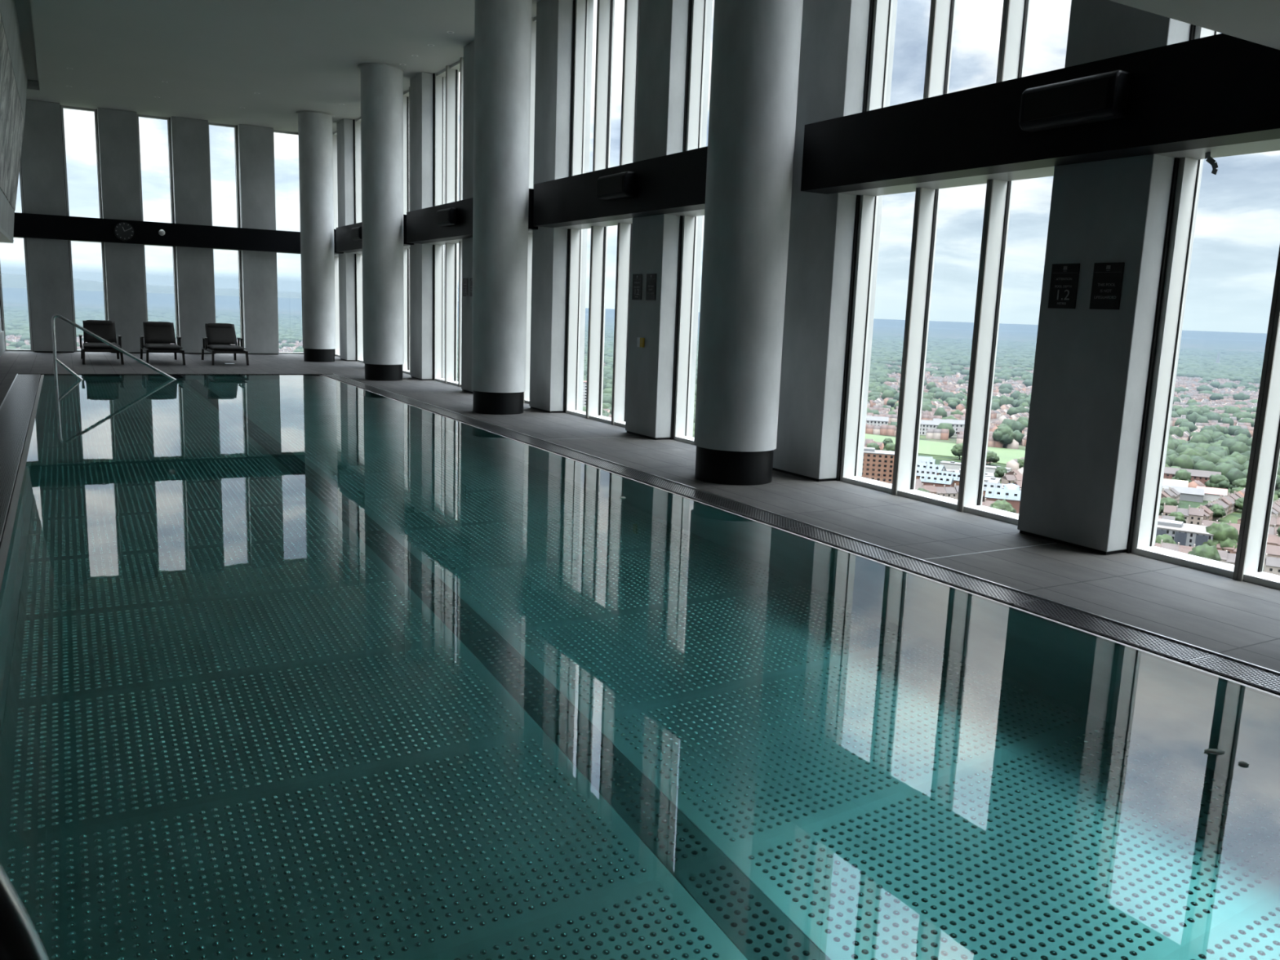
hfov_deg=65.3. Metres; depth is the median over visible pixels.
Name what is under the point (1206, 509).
house
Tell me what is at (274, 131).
window frame
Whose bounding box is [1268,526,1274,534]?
house
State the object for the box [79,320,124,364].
sun lounger
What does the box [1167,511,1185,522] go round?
tree
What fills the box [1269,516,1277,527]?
house
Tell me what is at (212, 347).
seat cushion
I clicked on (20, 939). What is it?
pool handrail
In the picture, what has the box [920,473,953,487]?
apartment building
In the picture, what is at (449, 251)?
window
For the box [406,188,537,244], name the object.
beam
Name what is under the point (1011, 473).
house
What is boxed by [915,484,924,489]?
house
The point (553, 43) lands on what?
concrete pier
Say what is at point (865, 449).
plant
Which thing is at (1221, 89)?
beam
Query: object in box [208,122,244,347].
window
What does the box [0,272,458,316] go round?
hills
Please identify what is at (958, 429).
terrace
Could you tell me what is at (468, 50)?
concrete pier
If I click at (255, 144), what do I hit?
concrete pier
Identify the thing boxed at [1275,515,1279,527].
house
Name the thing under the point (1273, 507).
house
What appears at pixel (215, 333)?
cushion
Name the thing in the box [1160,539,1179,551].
house
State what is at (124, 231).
wall clock
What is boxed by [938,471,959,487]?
apartment building
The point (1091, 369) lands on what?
concrete pier
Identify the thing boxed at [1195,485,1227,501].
shed
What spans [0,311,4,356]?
wall
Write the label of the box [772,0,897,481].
concrete pier
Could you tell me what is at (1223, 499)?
house
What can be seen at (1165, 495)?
house
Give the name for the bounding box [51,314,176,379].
pool handrail
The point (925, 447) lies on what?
field
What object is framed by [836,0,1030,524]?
window
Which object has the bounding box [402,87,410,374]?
window
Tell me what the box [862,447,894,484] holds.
apartment block
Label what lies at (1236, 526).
house
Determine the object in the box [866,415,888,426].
building
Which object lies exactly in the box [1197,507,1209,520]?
house
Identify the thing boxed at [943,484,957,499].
house
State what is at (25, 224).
beam
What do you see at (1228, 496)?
house
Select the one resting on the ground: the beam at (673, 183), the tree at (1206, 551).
the tree at (1206, 551)
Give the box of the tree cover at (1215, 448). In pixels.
[3,305,1279,487]
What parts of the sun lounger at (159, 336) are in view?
leg, armrest, leg, frame, frame, armrest, leg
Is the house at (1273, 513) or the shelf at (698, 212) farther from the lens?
the house at (1273, 513)
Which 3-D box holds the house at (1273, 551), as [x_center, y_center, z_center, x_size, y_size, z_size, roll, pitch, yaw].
[279.585,32.878,441.362,7.300,10.326,9.600,7,11,29]
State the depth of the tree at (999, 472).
650.66 m
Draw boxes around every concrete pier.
[20,99,74,352]
[97,107,146,353]
[170,115,215,354]
[237,124,279,354]
[336,118,355,360]
[409,71,445,380]
[461,40,474,393]
[528,0,593,413]
[625,0,712,439]
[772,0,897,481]
[1017,0,1219,555]
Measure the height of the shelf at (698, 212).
0.590 m
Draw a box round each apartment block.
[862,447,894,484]
[1155,518,1213,546]
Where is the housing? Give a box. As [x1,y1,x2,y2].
[5,334,1260,496]
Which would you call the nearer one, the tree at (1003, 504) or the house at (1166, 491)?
the tree at (1003, 504)
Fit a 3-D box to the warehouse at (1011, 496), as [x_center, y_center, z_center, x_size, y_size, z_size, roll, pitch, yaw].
[202.613,10.753,550.685,22.600,11.480,15.000,6,11,23]
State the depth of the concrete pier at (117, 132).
25.34 m
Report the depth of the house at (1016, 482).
597.08 m
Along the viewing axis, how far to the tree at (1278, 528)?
480.12 m
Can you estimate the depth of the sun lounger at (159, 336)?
23.16 m
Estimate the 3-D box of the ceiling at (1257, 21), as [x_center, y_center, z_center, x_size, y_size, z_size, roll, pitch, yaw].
[3.757,-3.285,2.366,2.800,2.910,5.200,-3,11,-30]
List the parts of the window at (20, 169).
sill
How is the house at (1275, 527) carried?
on the ground
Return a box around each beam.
[13,212,300,253]
[333,229,343,254]
[336,214,413,253]
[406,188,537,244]
[533,146,707,227]
[800,33,1279,194]
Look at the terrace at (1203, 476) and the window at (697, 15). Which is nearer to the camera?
the window at (697, 15)
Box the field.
[864,433,1025,464]
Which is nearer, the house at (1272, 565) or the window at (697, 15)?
the window at (697, 15)
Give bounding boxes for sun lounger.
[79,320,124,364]
[139,321,185,364]
[201,323,248,365]
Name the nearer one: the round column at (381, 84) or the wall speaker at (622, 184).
the wall speaker at (622, 184)
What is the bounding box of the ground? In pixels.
[3,302,1279,571]
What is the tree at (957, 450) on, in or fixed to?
on the ground
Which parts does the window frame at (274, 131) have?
sill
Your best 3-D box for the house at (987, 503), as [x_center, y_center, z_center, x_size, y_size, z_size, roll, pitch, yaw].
[185.452,14.942,526.903,7.300,9.975,9.600,7,11,29]
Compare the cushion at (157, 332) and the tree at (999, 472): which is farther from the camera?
the tree at (999, 472)
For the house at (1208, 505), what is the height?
9.532 m
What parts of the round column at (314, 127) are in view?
skirting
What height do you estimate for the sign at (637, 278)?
0.320 m
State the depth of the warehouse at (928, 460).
665.76 m
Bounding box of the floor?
[0,351,1279,671]
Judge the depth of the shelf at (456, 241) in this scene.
19.32 m
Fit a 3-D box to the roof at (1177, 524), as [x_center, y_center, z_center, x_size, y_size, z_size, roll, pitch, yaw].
[248.918,20.285,468.662,10.200,1.700,8.000,9,12,33]
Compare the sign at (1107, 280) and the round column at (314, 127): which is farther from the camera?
the round column at (314, 127)
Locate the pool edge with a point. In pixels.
(5, 397)
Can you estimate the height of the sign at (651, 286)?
0.320 m
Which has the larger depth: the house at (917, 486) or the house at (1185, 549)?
the house at (917, 486)
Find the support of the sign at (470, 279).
attached to the concrete pier at (468, 50)
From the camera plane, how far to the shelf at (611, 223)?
13.84 m
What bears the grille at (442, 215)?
attached to the wall speaker at (448, 216)
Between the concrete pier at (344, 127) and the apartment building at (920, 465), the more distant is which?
the apartment building at (920, 465)
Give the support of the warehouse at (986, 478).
on the ground
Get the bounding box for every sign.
[462,278,467,296]
[469,278,472,296]
[631,274,642,299]
[645,273,656,300]
[1047,263,1079,308]
[1088,262,1124,309]
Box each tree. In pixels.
[866,442,879,449]
[881,442,895,451]
[882,438,893,446]
[917,488,929,493]
[951,443,963,459]
[986,451,999,465]
[989,499,1016,513]
[992,425,1016,448]
[993,466,1007,480]
[1017,458,1024,468]
[1155,533,1177,544]
[1160,497,1180,513]
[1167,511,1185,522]
[1172,469,1191,482]
[1187,543,1221,561]
[1201,521,1238,550]
[1204,474,1230,488]
[1208,503,1226,517]
[1229,479,1246,489]
[1230,487,1243,493]
[1234,497,1244,511]
[1276,526,1279,536]
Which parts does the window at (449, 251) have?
sill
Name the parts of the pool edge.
drain grate, drain grate, drain grate, drain grate, drain grate, drain grate, drain grate, drain grate, drain grate, drain grate, drain grate, drain grate, drain grate, drain grate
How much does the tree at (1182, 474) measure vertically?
13.757 m
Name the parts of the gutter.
drain grate, drain grate, drain grate, drain grate, drain grate, drain grate, drain grate, drain grate, drain grate, drain grate, drain grate, drain grate, drain grate, drain grate, drain grate, drain grate, drain grate, drain grate, drain grate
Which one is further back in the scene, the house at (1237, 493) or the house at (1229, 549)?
the house at (1237, 493)
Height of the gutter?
0.204 m
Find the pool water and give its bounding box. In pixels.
[0,374,1279,959]
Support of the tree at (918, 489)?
on the ground
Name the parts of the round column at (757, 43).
skirting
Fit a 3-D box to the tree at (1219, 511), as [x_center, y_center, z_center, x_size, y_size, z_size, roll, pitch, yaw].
[313.700,17.346,543.982,9.491,8.880,10.224,-1,10,-18]
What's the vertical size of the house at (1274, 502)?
9.748 m
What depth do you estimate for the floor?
7.78 m
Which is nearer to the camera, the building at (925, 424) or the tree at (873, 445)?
the tree at (873, 445)
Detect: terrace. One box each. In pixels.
[956,427,964,435]
[1163,466,1221,484]
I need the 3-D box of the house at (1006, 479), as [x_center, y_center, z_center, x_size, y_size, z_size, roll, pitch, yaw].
[232.396,0.001,628.891,6.300,8.518,9.600,2,10,-3]
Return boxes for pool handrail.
[0,862,49,959]
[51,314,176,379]
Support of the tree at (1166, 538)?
on the ground
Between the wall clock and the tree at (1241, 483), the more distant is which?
the tree at (1241, 483)
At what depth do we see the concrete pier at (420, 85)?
20.25 m
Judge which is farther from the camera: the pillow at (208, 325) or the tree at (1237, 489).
the tree at (1237, 489)
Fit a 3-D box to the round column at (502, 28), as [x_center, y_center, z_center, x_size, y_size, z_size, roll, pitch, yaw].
[-2.028,-3.995,14.542,0.900,6.028,0.900,-3,11,-30]
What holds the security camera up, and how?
attached to the beam at (25, 224)
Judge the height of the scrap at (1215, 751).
0.014 m
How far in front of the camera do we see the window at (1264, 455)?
6.81 m
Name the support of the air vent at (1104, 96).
attached to the beam at (1221, 89)
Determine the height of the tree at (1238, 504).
8.986 m
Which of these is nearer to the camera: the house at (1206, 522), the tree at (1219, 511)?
the house at (1206, 522)
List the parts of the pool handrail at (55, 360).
rail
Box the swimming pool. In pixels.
[0,373,1279,697]
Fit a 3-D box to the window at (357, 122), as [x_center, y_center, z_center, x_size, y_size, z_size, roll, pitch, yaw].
[-6.614,-5.883,24.583,0.243,6.030,2.375,-3,11,-30]
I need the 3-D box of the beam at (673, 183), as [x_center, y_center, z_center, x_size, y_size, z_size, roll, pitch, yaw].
[-0.017,-3.539,12.181,0.315,0.590,5.630,-3,11,-30]
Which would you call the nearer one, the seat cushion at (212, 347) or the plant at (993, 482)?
the seat cushion at (212, 347)
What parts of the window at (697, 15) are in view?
sill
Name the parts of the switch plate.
steel plate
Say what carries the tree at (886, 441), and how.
on the field
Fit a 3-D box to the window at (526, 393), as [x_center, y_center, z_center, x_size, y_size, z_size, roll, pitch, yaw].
[-1.932,-4.328,16.505,0.243,6.030,2.375,-3,11,-30]
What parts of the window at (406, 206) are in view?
sill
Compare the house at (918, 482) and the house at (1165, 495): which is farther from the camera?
the house at (918, 482)
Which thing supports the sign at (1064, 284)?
attached to the concrete pier at (1091, 369)
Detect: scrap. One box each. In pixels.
[1204,748,1224,754]
[1238,761,1248,766]
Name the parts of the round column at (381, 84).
skirting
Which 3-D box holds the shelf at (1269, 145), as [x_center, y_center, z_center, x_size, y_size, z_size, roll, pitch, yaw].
[4.180,-2.268,5.657,0.404,0.590,2.371,-3,11,-30]
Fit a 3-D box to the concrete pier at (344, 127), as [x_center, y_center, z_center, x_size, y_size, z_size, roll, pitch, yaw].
[-7.453,-6.136,25.896,0.560,6.027,0.780,-3,11,-30]
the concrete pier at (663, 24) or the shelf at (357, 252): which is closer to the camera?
the concrete pier at (663, 24)
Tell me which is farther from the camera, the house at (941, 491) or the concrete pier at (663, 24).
the house at (941, 491)
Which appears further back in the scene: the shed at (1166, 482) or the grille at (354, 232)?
the shed at (1166, 482)
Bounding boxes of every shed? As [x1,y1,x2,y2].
[1161,478,1188,489]
[1162,484,1204,502]
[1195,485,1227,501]
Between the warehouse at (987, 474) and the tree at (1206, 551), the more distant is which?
the warehouse at (987, 474)
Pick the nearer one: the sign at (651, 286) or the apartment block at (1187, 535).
the sign at (651, 286)
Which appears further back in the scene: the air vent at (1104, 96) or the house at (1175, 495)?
the house at (1175, 495)
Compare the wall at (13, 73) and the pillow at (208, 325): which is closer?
the wall at (13, 73)
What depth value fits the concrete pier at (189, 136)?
26.16 m
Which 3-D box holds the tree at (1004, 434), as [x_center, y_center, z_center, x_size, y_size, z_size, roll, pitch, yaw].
[300.308,-35.854,822.460,18.751,18.968,19.057,6,11,24]
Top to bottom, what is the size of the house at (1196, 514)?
9.976 m
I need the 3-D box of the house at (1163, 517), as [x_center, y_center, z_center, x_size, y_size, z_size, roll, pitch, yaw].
[268.796,21.698,508.432,6.300,8.985,10.600,7,11,29]
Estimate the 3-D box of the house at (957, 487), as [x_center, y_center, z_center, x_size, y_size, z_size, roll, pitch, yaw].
[183.323,7.044,572.930,6.300,9.887,9.600,2,10,-3]
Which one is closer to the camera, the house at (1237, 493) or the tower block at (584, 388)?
the house at (1237, 493)
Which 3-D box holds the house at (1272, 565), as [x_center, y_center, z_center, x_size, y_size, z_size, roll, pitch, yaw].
[267.559,36.346,420.878,7.300,9.508,9.600,7,11,29]
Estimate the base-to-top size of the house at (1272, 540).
9.807 m
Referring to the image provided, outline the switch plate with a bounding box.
[636,337,644,347]
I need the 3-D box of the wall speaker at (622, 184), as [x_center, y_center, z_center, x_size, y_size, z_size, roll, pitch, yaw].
[-0.295,-3.583,12.169,0.170,0.280,0.740,-3,11,-30]
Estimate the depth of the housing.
1192.52 m
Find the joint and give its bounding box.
[922,542,1057,559]
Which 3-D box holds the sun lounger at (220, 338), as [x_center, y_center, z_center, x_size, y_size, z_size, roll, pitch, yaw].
[-9.827,-3.225,23.569,0.836,0.912,2.023,-3,11,-30]
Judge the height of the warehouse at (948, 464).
6.200 m
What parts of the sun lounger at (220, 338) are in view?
leg, armrest, leg, frame, armrest, leg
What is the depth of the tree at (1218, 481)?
630.49 m
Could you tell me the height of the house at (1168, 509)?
9.792 m
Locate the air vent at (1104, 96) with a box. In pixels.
[1018,70,1130,132]
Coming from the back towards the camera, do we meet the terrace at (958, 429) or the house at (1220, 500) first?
the terrace at (958, 429)
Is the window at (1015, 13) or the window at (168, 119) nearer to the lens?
the window at (1015, 13)
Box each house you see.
[915,479,921,484]
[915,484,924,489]
[921,483,937,494]
[933,484,946,497]
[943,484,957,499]
[953,483,959,499]
[983,497,995,506]
[1000,473,1017,484]
[1005,468,1021,475]
[1013,472,1022,480]
[1013,478,1022,488]
[1153,542,1161,547]
[1160,490,1170,498]
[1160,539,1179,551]
[1161,487,1174,498]
[1161,512,1175,520]
[1163,502,1177,515]
[1168,486,1180,502]
[1168,489,1177,500]
[1176,506,1189,523]
[1177,542,1193,553]
[1187,505,1204,525]
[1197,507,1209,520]
[1198,502,1220,519]
[1198,505,1213,520]
[1200,517,1217,526]
[1206,499,1226,517]
[1213,495,1232,514]
[1216,499,1229,515]
[1216,542,1235,553]
[1217,549,1227,562]
[1222,495,1234,513]
[1225,494,1235,511]
[1225,550,1235,564]
[1227,493,1239,511]
[1229,520,1239,531]
[1233,490,1244,497]
[1263,544,1279,566]
[1263,553,1279,575]
[1266,533,1278,545]
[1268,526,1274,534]
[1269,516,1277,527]
[1271,504,1279,517]
[1271,508,1279,517]
[1273,500,1279,506]
[1274,524,1278,534]
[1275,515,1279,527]
[1275,533,1279,546]
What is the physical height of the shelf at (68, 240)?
0.570 m
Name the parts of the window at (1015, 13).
sill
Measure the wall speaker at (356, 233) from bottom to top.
0.280 m
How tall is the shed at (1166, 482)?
8.840 m
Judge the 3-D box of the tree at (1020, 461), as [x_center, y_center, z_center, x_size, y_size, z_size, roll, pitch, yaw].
[267.921,-10.925,701.426,10.294,8.227,10.185,-6,13,-39]
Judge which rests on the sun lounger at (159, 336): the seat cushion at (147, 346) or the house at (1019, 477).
the seat cushion at (147, 346)
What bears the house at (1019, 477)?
on the ground
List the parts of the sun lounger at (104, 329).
armrest, leg, frame, frame, armrest, leg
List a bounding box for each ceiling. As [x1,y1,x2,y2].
[14,0,541,133]
[1109,0,1279,49]
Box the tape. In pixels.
[1204,151,1217,174]
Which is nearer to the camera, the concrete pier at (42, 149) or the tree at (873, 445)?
the concrete pier at (42, 149)
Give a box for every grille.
[351,228,358,237]
[436,210,448,222]
[597,175,622,195]
[1022,77,1109,121]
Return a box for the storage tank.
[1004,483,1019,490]
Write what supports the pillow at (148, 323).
on the sun lounger at (159, 336)
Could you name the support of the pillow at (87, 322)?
on the sun lounger at (104, 329)
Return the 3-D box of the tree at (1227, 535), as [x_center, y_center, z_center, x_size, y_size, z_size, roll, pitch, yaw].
[264.796,27.352,453.118,17.222,16.173,17.189,-6,12,-38]
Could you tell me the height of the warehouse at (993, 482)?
8.200 m
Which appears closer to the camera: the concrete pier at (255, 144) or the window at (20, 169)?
the window at (20, 169)
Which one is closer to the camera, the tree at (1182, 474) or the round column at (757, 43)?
the round column at (757, 43)
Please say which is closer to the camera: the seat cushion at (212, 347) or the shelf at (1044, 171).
the shelf at (1044, 171)
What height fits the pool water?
0.001 m
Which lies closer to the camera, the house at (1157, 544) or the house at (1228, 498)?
the house at (1157, 544)
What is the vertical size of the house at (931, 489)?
9.467 m
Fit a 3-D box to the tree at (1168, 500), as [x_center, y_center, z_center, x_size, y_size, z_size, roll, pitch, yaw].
[293.414,14.475,553.359,12.250,9.893,12.227,-7,13,-43]
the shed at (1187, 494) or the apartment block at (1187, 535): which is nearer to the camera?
the apartment block at (1187, 535)
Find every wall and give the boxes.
[0,0,27,243]
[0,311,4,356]
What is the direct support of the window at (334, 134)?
attached to the concrete pier at (344, 127)
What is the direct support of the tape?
hanging from the shelf at (1269, 145)
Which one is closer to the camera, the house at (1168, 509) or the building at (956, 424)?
the house at (1168, 509)
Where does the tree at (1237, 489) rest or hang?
on the ground
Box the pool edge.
[0,373,40,547]
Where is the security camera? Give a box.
[158,229,164,235]
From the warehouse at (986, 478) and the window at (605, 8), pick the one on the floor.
the window at (605, 8)
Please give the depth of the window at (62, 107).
25.17 m
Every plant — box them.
[863,447,875,452]
[986,480,999,483]
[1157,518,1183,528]
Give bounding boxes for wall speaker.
[351,226,362,240]
[435,207,457,226]
[596,171,635,200]
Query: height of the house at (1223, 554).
9.630 m
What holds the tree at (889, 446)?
on the ground
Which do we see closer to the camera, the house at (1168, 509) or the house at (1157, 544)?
the house at (1157, 544)
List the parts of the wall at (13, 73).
trim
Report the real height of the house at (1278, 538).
9.290 m
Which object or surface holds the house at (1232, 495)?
on the ground
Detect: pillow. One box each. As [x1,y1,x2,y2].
[84,320,113,324]
[144,321,172,326]
[206,323,233,328]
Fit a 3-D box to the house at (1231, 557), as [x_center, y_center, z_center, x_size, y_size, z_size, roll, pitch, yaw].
[254.391,34.981,428.149,6.300,8.786,10.600,7,11,29]
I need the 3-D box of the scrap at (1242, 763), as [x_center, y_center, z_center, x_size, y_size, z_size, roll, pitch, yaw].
[2.281,1.073,3.772,0.036,0.011,0.033,2,10,-1]
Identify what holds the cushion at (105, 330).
on the sun lounger at (104, 329)
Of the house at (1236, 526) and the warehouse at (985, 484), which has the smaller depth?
the house at (1236, 526)
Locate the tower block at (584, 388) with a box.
[582,380,586,406]
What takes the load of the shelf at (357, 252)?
attached to the beam at (344, 243)
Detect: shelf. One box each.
[67,240,102,242]
[345,251,362,253]
[403,244,410,248]
[422,239,462,244]
[555,217,632,229]
[665,208,704,216]
[840,166,1054,195]
[1155,138,1279,159]
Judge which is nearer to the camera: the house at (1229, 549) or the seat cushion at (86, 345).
the seat cushion at (86, 345)
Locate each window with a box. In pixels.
[0,156,34,351]
[60,105,110,352]
[137,114,178,344]
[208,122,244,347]
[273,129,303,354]
[332,131,339,356]
[353,116,363,362]
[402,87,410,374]
[432,57,463,386]
[523,16,536,404]
[563,0,639,427]
[671,0,707,444]
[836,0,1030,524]
[1126,24,1279,590]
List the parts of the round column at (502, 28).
skirting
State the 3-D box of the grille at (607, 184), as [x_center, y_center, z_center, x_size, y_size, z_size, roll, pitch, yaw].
[-0.367,-3.578,12.129,0.004,0.180,0.640,-3,11,-30]
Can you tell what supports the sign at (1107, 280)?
attached to the concrete pier at (1091, 369)
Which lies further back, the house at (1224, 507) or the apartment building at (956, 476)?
the apartment building at (956, 476)
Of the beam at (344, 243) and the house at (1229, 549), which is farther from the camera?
the house at (1229, 549)
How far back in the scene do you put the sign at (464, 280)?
18.02 m
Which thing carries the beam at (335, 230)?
attached to the concrete pier at (344, 127)
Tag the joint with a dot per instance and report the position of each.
(1051, 543)
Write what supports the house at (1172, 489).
on the ground
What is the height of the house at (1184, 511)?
8.954 m
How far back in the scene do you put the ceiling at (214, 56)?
18.40 m
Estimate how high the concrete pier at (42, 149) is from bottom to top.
6.027 m
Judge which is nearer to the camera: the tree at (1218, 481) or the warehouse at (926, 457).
the tree at (1218, 481)
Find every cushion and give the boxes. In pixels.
[82,320,116,342]
[83,342,120,348]
[142,321,176,343]
[143,343,182,349]
[204,323,237,344]
[207,344,246,350]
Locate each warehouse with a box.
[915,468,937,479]
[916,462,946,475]
[917,456,933,458]
[917,457,935,464]
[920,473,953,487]
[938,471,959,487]
[939,461,1011,474]
[946,468,994,476]
[982,482,1002,497]
[984,475,1000,483]
[984,480,1005,488]
[984,487,1021,513]
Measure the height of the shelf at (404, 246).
0.590 m
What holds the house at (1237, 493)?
on the ground
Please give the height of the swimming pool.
1.245 m
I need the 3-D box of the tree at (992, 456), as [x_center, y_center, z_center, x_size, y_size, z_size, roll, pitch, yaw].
[253.355,-15.914,720.409,11.892,10.600,11.040,2,10,-4]
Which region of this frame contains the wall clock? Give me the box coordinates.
[113,221,134,240]
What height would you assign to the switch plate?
0.120 m
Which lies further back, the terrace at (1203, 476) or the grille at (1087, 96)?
the terrace at (1203, 476)
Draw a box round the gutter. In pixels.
[322,373,1279,695]
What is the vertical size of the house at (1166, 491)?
10.333 m
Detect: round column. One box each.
[295,110,335,362]
[357,62,405,381]
[471,0,532,414]
[693,0,803,485]

